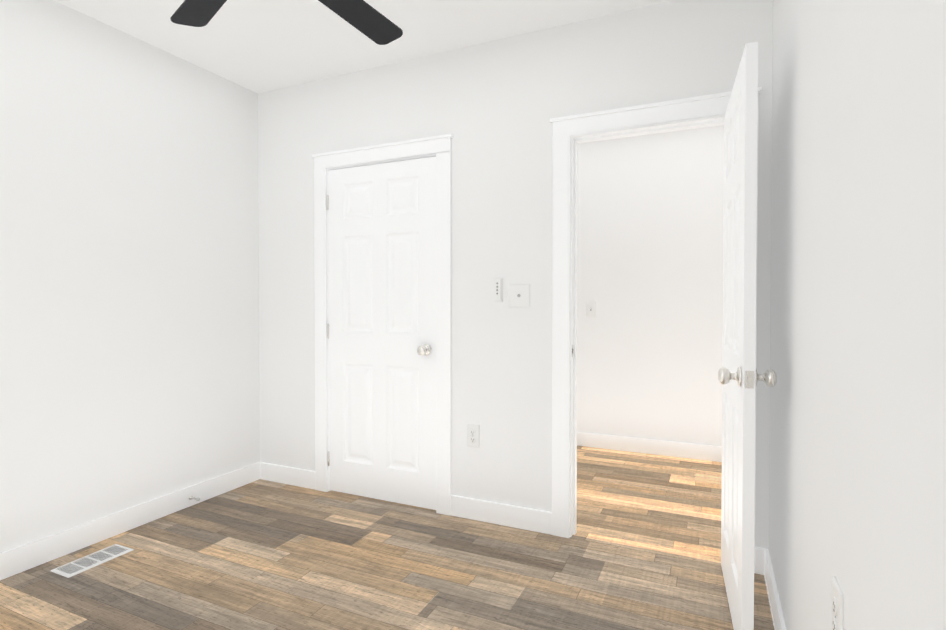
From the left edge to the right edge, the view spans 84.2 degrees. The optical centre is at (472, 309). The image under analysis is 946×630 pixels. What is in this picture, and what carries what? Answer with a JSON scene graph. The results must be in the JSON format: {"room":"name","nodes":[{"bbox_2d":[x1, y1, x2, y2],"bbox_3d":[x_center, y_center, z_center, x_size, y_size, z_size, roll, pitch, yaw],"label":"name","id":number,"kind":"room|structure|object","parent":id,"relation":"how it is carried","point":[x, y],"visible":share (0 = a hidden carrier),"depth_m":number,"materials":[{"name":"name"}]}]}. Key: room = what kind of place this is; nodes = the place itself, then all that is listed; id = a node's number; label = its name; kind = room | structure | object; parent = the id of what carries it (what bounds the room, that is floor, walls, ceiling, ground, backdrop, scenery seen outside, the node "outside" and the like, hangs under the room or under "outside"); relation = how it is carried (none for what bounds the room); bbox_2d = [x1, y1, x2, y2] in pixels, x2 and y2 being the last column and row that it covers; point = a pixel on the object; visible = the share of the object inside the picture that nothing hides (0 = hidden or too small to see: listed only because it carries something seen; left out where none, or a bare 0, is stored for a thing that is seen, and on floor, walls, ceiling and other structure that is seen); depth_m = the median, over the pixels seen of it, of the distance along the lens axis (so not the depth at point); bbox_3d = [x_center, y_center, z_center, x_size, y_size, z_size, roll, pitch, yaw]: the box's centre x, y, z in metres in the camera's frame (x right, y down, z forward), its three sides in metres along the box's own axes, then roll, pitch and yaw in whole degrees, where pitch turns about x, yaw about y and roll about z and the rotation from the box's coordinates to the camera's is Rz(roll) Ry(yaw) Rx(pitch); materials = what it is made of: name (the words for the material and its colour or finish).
{"room":"empty bedroom","nodes":[
{"label":"empty bedroom","id":0,"kind":"room"},
{"bbox_2d":[0,0,259,553],"bbox_3d":[-2.222,-0.130,1.998,0.120,2.600,3.690,0,1,25],"label":"wall","id":1,"kind":"structure","parent":0,"point":[129,293],"depth_m":2.69,"materials":[{"name":"paint"}]},
{"bbox_2d":[0,462,259,579],"bbox_3d":[-2.159,1.113,1.988,0.018,0.115,3.457,0,1,25],"label":"baseboard","id":2,"kind":"structure","parent":1,"relation":"attached to","point":[15,561],"depth_m":2.68,"materials":[{"name":"paint"}]},
{"bbox_2d":[189,495,199,500],"bbox_3d":[-1.623,1.104,3.056,0.072,0.024,0.025,0,1,25],"label":"door stop","id":3,"kind":"object","parent":2,"relation":"attached to","point":[191,497],"visible":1,"depth_m":3.05,"materials":[{"name":"silver metal"}]},
{"bbox_2d":[54,0,671,93],"bbox_3d":[-0.795,-1.471,1.325,3.260,0.100,3.690,0,1,25],"label":"ceiling","id":4,"kind":"structure","parent":0,"point":[258,46],"depth_m":2.69,"materials":[{"name":"paint"}]},
{"bbox_2d":[170,0,402,44],"bbox_3d":[-0.596,-1.236,1.548,1.276,0.376,1.234,0,1,25],"label":"ceiling fan","id":5,"kind":"object","parent":4,"relation":"hanging from","point":[370,22],"visible":1,"depth_m":1.92,"materials":[{"name":"grey wood"}]},
{"bbox_2d":[0,446,774,629],"bbox_3d":[0.146,1.222,1.877,4.540,0.100,5.410,0,1,25],"label":"floor","id":6,"kind":"structure","parent":0,"point":[640,549],"depth_m":2.35,"materials":[{"name":"brown wood"}]},
{"bbox_2d":[51,544,133,577],"bbox_3d":[-1.761,1.161,2.432,0.140,0.005,0.285,0,1,25],"label":"floor vent","id":7,"kind":"object","parent":6,"relation":"in","point":[88,562],"visible":1,"depth_m":2.42,"materials":[{"name":"white plastic"}]},
{"bbox_2d":[258,0,772,549],"bbox_3d":[-0.050,-0.143,2.966,3.020,2.600,0.120,0,1,25],"label":"wall","id":8,"kind":"structure","parent":0,"point":[494,106],"depth_m":2.82,"materials":[{"name":"paint"}]},
{"bbox_2d":[260,462,315,489],"bbox_3d":[-1.211,1.093,3.444,0.466,0.115,0.018,0,1,25],"label":"baseboard","id":9,"kind":"structure","parent":8,"relation":"attached to","point":[304,478],"depth_m":3.43,"materials":[{"name":"paint"}]},
{"bbox_2d":[327,157,435,509],"bbox_3d":[-0.552,0.138,3.153,0.784,2.012,0.173,0,1,25],"label":"closet door","id":10,"kind":"structure","parent":8,"relation":"in","point":[381,330],"depth_m":3.13,"materials":[{"name":"paint"}]},
{"bbox_2d":[312,134,452,515],"bbox_3d":[-0.534,0.129,3.192,0.813,2.049,0.120,0,1,25],"label":"door frame","id":11,"kind":"structure","parent":8,"relation":"attached to","point":[386,161],"depth_m":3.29,"materials":[{"name":"paint"}]},
{"bbox_2d":[467,424,479,447],"bbox_3d":[0.000,0.696,2.883,0.076,0.124,0.009,0,1,25],"label":"electrical outlet","id":12,"kind":"object","parent":8,"relation":"attached to","point":[473,435],"visible":1,"depth_m":2.88,"materials":[{"name":"white plastic"}]},
{"bbox_2d":[494,278,502,301],"bbox_3d":[0.133,-0.103,2.805,0.050,0.130,0.021,0,1,25],"label":"switch","id":13,"kind":"object","parent":8,"relation":"attached to","point":[498,289],"visible":1,"depth_m":2.80,"materials":[{"name":"white plastic"}]},
{"bbox_2d":[451,495,551,534],"bbox_3d":[0.143,1.101,2.820,0.586,0.115,0.014,0,1,25],"label":"baseboard","id":14,"kind":"structure","parent":8,"relation":"attached to","point":[519,517],"depth_m":2.81,"materials":[{"name":"paint"}]},
{"bbox_2d":[508,284,529,306],"bbox_3d":[0.242,-0.072,2.760,0.120,0.122,0.013,0,1,25],"label":"light switch","id":15,"kind":"object","parent":8,"relation":"attached to","point":[518,295],"visible":1,"depth_m":2.76,"materials":[{"name":"white plastic"}]},
{"bbox_2d":[550,87,761,573],"bbox_3d":[0.855,0.138,2.554,0.767,2.049,0.121,0,1,25],"label":"door frame","id":16,"kind":"structure","parent":8,"relation":"attached to","point":[658,128],"depth_m":2.66,"materials":[{"name":"paint"}]},
{"bbox_2d":[718,42,776,629],"bbox_3d":[1.032,0.154,2.006,0.173,2.012,0.740,0,1,25],"label":"bedroom door","id":17,"kind":"structure","parent":8,"relation":"in","point":[739,377],"depth_m":1.75,"materials":[{"name":"paint"}]},
{"bbox_2d":[577,125,723,446],"bbox_3d":[1.658,-0.159,4.074,3.640,2.600,0.120,0,1,25],"label":"wall","id":18,"kind":"structure","parent":0,"point":[649,268],"depth_m":4.10,"materials":[{"name":"paint"}]},
{"bbox_2d":[586,302,595,316],"bbox_3d":[0.970,-0.002,4.315,0.076,0.124,0.020,0,1,25],"label":"light switch","id":19,"kind":"object","parent":18,"relation":"attached to","point":[590,309],"visible":1,"depth_m":4.32,"materials":[{"name":"white plastic"}]},
{"bbox_2d":[577,432,721,461],"bbox_3d":[1.630,1.084,4.031,3.400,0.115,0.014,0,1,25],"label":"baseboard","id":20,"kind":"structure","parent":18,"relation":"attached to","point":[671,448],"depth_m":4.12,"materials":[{"name":"paint"}]},
{"bbox_2d":[769,0,945,629],"bbox_3d":[0.632,-0.112,0.689,0.120,2.600,3.690,0,1,25],"label":"wall","id":21,"kind":"structure","parent":0,"point":[857,470],"depth_m":0.89,"materials":[{"name":"paint"}]},
{"bbox_2d":[756,547,785,629],"bbox_3d":[0.569,1.130,0.736,0.020,0.115,3.457,0,1,25],"label":"baseboard","id":22,"kind":"structure","parent":21,"relation":"attached to","point":[763,561],"depth_m":2.08,"materials":[{"name":"paint"}]},
{"bbox_2d":[832,576,843,629],"bbox_3d":[0.709,0.599,1.021,0.009,0.124,0.076,0,1,25],"label":"electrical outlet","id":23,"kind":"object","parent":21,"relation":"attached to","point":[837,608],"visible":1,"depth_m":1.01,"materials":[{"name":"white plastic"}]}
]}

